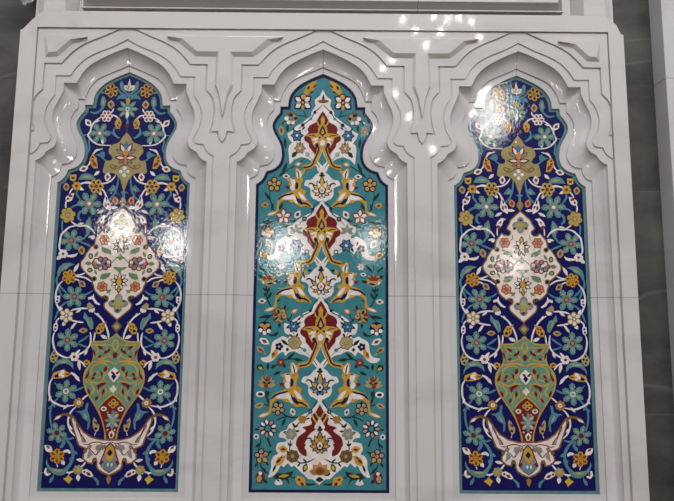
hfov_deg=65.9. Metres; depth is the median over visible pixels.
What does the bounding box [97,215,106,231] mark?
flower
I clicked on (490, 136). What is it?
flower
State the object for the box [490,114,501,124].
flower
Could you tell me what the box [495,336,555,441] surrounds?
vase
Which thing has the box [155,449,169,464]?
flower
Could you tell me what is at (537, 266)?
flower
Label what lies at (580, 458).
flower
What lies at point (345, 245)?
flower
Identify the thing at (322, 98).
flower
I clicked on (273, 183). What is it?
flower
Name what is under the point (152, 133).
flower
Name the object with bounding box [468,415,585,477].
bowl
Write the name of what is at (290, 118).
flower
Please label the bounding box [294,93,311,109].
flower
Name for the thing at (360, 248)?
flower
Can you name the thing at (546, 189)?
flower
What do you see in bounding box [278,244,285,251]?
flower
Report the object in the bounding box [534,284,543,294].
flower
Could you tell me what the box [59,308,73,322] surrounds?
flower
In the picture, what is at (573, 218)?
flower
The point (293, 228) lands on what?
flower
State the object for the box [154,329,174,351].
flower
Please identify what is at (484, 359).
flower
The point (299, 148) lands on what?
flower
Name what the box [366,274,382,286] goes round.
flower
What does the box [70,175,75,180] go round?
flower
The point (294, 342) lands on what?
flower
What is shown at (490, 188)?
flower
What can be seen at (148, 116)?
flower
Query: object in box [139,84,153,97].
flower
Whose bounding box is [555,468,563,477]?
flower
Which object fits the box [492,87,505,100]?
flower
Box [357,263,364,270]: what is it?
flower
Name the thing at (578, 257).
flower
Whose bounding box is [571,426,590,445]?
flower
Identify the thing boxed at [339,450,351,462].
flower
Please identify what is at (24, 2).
wall lamp
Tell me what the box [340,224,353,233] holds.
flower
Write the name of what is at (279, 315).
flower
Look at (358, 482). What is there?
flower
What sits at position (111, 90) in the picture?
flower
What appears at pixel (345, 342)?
flower
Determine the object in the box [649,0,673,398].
marble pilaster
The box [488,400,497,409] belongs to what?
flower
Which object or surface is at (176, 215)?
flower
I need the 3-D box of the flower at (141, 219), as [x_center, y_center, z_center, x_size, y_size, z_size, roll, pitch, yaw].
[-0.948,-0.128,2.524,0.050,0.087,0.002,0,-6,0]
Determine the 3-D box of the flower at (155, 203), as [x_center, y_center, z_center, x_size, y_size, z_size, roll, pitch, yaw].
[-0.877,-0.226,2.535,0.122,0.110,0.002,0,-6,0]
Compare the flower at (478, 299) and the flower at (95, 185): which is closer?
the flower at (478, 299)
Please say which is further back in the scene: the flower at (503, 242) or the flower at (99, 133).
the flower at (99, 133)
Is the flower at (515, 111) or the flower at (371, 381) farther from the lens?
the flower at (515, 111)
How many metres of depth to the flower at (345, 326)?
2.47 m
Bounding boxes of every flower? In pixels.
[47,422,66,442]
[49,448,64,463]
[52,369,70,378]
[55,380,76,402]
[57,249,67,259]
[57,328,77,350]
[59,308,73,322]
[60,207,75,222]
[61,229,82,250]
[62,269,76,284]
[63,286,85,306]
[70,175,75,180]
[70,352,78,360]
[72,181,81,190]
[73,465,82,474]
[74,398,83,407]
[77,193,101,214]
[89,179,103,192]
[90,124,110,142]
[92,256,111,270]
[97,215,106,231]
[97,281,107,291]
[99,235,109,244]
[101,111,112,121]
[104,83,118,97]
[111,273,127,292]
[112,234,129,252]
[117,98,137,119]
[128,256,147,270]
[130,281,139,291]
[132,235,142,244]
[135,465,144,474]
[137,215,146,232]
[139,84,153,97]
[142,398,151,407]
[143,111,154,121]
[143,124,164,142]
[144,180,159,193]
[145,193,168,214]
[150,380,170,403]
[151,287,173,306]
[151,353,160,361]
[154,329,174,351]
[155,423,175,443]
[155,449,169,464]
[157,370,175,378]
[160,230,180,251]
[161,309,174,323]
[162,270,176,284]
[167,182,176,190]
[169,208,184,223]
[173,175,178,181]
[173,250,183,260]
[254,448,268,462]
[257,374,275,387]
[258,321,271,334]
[258,418,276,437]
[259,273,277,285]
[260,224,274,237]
[267,177,281,190]
[272,308,286,322]
[272,401,284,415]
[275,342,282,350]
[275,479,281,484]
[276,208,290,223]
[276,358,284,365]
[277,262,285,269]
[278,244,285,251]
[284,112,297,124]
[285,428,296,439]
[286,321,300,331]
[286,450,298,462]
[288,336,301,349]
[289,224,302,233]
[290,127,303,140]
[290,239,303,250]
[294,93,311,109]
[294,143,305,153]
[298,415,308,423]
[309,462,329,474]
[318,94,328,102]
[330,416,340,423]
[334,94,351,109]
[339,143,350,153]
[339,239,352,251]
[339,336,352,349]
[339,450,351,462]
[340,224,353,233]
[340,321,354,332]
[342,128,353,141]
[342,428,353,439]
[347,112,360,125]
[352,209,367,223]
[354,308,369,323]
[355,401,367,415]
[356,359,363,366]
[356,480,363,485]
[357,245,364,252]
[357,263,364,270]
[358,343,365,350]
[362,178,376,191]
[362,419,380,438]
[365,375,382,388]
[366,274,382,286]
[368,225,382,238]
[370,322,382,335]
[370,449,384,463]
[458,210,473,225]
[459,252,468,262]
[461,232,482,253]
[463,425,483,445]
[464,372,482,380]
[465,178,470,184]
[465,272,479,286]
[466,311,479,325]
[466,331,486,353]
[467,184,476,193]
[468,289,490,309]
[468,450,483,466]
[469,382,488,404]
[474,196,498,217]
[480,355,488,363]
[481,127,501,145]
[484,182,498,195]
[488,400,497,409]
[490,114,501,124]
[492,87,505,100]
[493,467,501,476]
[494,259,513,273]
[496,218,504,235]
[499,238,509,247]
[501,284,511,294]
[505,101,526,122]
[513,236,529,255]
[514,275,531,295]
[527,87,540,101]
[530,259,549,273]
[532,114,543,124]
[532,238,542,247]
[534,127,554,145]
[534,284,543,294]
[535,218,544,235]
[540,183,554,196]
[541,196,565,217]
[555,290,577,309]
[555,401,564,410]
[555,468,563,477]
[559,233,580,254]
[561,356,569,363]
[562,185,571,193]
[562,332,582,354]
[562,383,582,405]
[565,273,578,287]
[566,211,582,226]
[567,178,573,184]
[567,312,580,326]
[568,372,586,381]
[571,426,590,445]
[573,451,587,466]
[574,253,584,262]
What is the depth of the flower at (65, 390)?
2.44 m
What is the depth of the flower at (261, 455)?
2.41 m
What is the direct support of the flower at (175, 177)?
on the tile panel at (111, 420)
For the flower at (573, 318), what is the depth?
2.48 m
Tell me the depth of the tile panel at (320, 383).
2.48 m
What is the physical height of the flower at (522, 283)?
0.102 m
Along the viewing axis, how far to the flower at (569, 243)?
2.52 m
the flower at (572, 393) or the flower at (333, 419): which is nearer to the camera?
the flower at (333, 419)
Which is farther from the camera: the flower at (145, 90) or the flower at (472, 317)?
the flower at (145, 90)
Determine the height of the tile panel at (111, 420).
2.009 m
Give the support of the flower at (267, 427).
on the tile panel at (320, 383)
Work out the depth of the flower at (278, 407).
2.43 m
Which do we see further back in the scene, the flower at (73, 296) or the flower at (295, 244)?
the flower at (295, 244)
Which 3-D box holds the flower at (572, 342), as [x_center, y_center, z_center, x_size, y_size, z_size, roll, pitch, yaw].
[1.119,0.441,2.471,0.097,0.110,0.002,0,-6,0]
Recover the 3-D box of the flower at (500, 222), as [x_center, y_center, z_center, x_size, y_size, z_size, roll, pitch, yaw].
[0.799,-0.115,2.531,0.050,0.087,0.002,0,-6,0]
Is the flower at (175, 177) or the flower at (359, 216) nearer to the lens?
the flower at (359, 216)
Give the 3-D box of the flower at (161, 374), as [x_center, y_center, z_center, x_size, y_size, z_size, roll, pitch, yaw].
[-0.802,0.584,2.446,0.092,0.044,0.003,0,-6,0]
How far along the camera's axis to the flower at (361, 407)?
2.43 m
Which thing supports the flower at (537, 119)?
on the tile panel at (527, 419)
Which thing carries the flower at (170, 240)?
on the tile panel at (111, 420)
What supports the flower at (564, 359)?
on the tile panel at (527, 419)
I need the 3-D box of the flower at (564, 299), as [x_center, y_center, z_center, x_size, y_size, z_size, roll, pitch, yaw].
[1.101,0.237,2.494,0.113,0.098,0.002,0,-6,0]
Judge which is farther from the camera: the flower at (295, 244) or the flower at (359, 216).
the flower at (359, 216)
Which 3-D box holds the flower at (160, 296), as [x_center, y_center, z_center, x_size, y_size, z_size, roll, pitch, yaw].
[-0.836,0.223,2.486,0.113,0.098,0.002,0,-6,0]
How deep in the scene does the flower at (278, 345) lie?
2.46 m
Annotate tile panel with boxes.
[38,73,189,491]
[249,75,388,492]
[454,76,598,493]
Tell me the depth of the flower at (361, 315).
2.48 m
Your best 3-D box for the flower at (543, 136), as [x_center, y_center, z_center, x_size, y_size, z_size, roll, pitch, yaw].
[1.030,-0.564,2.582,0.110,0.098,0.002,0,-6,0]
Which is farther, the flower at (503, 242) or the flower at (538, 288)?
the flower at (503, 242)
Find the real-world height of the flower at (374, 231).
0.068 m
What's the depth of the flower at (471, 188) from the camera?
2.55 m
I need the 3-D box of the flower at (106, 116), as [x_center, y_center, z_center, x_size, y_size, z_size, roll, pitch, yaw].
[-1.144,-0.667,2.582,0.061,0.057,0.003,0,-6,0]
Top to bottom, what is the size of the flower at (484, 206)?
0.110 m
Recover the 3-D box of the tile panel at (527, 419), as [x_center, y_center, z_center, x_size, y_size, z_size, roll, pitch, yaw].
[0.892,0.123,2.513,0.644,2.009,0.022,0,-6,0]
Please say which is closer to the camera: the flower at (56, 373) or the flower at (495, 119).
the flower at (56, 373)
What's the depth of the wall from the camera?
2.58 m
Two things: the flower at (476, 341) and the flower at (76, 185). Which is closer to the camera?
the flower at (476, 341)
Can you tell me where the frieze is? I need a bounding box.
[36,0,612,18]
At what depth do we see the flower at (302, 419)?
2.43 m
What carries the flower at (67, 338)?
on the tile panel at (111, 420)
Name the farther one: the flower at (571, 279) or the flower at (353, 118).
the flower at (353, 118)
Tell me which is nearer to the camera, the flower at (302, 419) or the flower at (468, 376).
the flower at (302, 419)
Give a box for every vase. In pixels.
[83,333,144,438]
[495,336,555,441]
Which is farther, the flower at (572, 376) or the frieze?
the frieze
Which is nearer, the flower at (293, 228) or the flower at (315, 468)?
the flower at (315, 468)
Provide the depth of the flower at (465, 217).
2.53 m
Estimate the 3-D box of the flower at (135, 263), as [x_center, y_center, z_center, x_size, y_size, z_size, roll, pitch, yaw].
[-0.956,0.064,2.502,0.097,0.071,0.003,0,-6,0]
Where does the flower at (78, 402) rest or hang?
on the tile panel at (111, 420)
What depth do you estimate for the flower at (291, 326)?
2.47 m
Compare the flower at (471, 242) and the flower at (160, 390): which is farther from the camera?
the flower at (471, 242)
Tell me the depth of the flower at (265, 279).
2.50 m
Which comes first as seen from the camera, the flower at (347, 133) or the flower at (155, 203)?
the flower at (155, 203)
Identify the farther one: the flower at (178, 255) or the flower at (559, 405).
the flower at (178, 255)
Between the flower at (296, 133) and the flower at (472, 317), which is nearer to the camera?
the flower at (472, 317)
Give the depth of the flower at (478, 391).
2.44 m
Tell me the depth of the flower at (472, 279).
2.50 m
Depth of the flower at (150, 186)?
2.54 m
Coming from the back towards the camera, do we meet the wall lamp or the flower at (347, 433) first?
the wall lamp
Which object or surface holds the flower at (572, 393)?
on the tile panel at (527, 419)
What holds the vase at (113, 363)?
on the tile panel at (111, 420)
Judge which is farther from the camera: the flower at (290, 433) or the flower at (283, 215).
the flower at (283, 215)
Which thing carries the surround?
attached to the wall
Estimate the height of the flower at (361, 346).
0.038 m
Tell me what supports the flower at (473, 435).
on the tile panel at (527, 419)
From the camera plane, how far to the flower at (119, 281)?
2.49 m
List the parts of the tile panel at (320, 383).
stem, stem, stem, arm, stem, arm, arm, stem, stem, stem, stem, stem, stem, stem, stem, stem, stem, stem, stem, stem, stem, stem, stem, stem, stem, stem, stem, stem, arm, arm, arm, stem, stem, stem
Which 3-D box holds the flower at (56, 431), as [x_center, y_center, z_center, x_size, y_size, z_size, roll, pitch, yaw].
[-1.301,0.847,2.415,0.098,0.094,0.002,0,-6,0]
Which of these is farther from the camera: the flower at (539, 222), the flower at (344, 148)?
the flower at (344, 148)
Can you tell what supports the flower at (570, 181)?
on the tile panel at (527, 419)
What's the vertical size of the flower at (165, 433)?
0.094 m
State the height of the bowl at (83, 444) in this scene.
0.282 m
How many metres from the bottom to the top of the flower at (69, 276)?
0.073 m
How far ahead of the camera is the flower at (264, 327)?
2.47 m
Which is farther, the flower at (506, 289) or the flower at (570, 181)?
the flower at (570, 181)
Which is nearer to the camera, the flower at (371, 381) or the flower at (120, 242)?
the flower at (371, 381)
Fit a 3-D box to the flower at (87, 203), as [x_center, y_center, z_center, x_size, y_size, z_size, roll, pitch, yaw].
[-1.207,-0.228,2.534,0.122,0.110,0.002,0,-6,0]
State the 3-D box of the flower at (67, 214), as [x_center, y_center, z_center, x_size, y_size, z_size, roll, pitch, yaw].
[-1.308,-0.172,2.527,0.079,0.079,0.003,0,-6,0]
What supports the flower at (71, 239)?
on the tile panel at (111, 420)
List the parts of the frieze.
post, panel molding, raised panel, post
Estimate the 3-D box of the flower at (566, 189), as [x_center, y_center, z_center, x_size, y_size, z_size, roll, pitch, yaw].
[1.127,-0.298,2.553,0.050,0.046,0.002,0,-6,0]
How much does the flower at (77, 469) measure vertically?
0.045 m
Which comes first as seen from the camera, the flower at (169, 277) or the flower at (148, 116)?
the flower at (169, 277)
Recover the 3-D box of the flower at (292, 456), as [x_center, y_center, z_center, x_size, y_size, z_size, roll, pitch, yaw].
[-0.204,0.953,2.408,0.061,0.059,0.002,0,-6,0]
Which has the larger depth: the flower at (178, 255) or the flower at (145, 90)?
the flower at (145, 90)
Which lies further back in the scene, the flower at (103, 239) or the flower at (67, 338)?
the flower at (103, 239)
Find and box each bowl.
[52,413,169,475]
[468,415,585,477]
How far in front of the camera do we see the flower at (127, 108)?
2.59 m
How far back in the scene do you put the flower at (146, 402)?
2.43 m
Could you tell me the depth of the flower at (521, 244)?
2.52 m
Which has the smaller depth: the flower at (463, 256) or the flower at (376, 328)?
the flower at (376, 328)
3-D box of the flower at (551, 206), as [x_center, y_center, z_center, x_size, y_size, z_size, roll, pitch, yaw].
[1.059,-0.211,2.543,0.122,0.110,0.002,0,-6,0]
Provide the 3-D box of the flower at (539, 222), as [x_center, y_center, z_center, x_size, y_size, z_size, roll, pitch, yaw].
[0.989,-0.114,2.532,0.050,0.087,0.002,0,-6,0]
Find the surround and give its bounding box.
[0,11,649,500]
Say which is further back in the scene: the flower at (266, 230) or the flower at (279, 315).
the flower at (266, 230)
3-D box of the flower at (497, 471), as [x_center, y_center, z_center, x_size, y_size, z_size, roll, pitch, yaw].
[0.743,1.026,2.405,0.046,0.045,0.003,0,-6,0]
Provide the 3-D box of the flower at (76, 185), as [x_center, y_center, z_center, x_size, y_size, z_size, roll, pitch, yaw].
[-1.273,-0.316,2.543,0.050,0.046,0.002,0,-6,0]
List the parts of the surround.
spandrel panel, arch molding, spandrel panel, arch molding, spandrel panel, arch molding, spandrel panel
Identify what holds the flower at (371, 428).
on the tile panel at (320, 383)
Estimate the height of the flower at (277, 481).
0.027 m
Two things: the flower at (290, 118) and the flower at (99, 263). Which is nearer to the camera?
the flower at (99, 263)
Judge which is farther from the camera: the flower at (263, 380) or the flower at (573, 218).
the flower at (573, 218)
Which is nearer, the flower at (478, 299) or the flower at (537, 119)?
the flower at (478, 299)
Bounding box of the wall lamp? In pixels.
[19,0,32,5]
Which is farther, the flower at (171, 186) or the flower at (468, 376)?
the flower at (171, 186)
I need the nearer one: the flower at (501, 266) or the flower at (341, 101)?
the flower at (501, 266)
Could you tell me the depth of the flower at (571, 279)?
2.50 m
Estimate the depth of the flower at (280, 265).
2.50 m
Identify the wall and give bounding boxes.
[0,0,673,500]
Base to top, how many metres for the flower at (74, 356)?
0.041 m
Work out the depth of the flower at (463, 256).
2.51 m
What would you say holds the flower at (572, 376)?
on the tile panel at (527, 419)
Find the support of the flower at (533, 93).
on the tile panel at (527, 419)
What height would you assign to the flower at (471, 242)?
0.108 m
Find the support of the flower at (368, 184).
on the tile panel at (320, 383)
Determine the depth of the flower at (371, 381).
2.45 m
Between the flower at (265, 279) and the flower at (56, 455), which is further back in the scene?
the flower at (265, 279)
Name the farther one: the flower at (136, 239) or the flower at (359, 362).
the flower at (136, 239)
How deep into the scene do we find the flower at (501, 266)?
2.51 m
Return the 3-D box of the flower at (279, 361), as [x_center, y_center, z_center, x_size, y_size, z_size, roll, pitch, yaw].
[-0.266,0.528,2.455,0.040,0.036,0.002,0,-6,0]
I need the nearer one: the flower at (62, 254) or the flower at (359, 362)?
the flower at (359, 362)

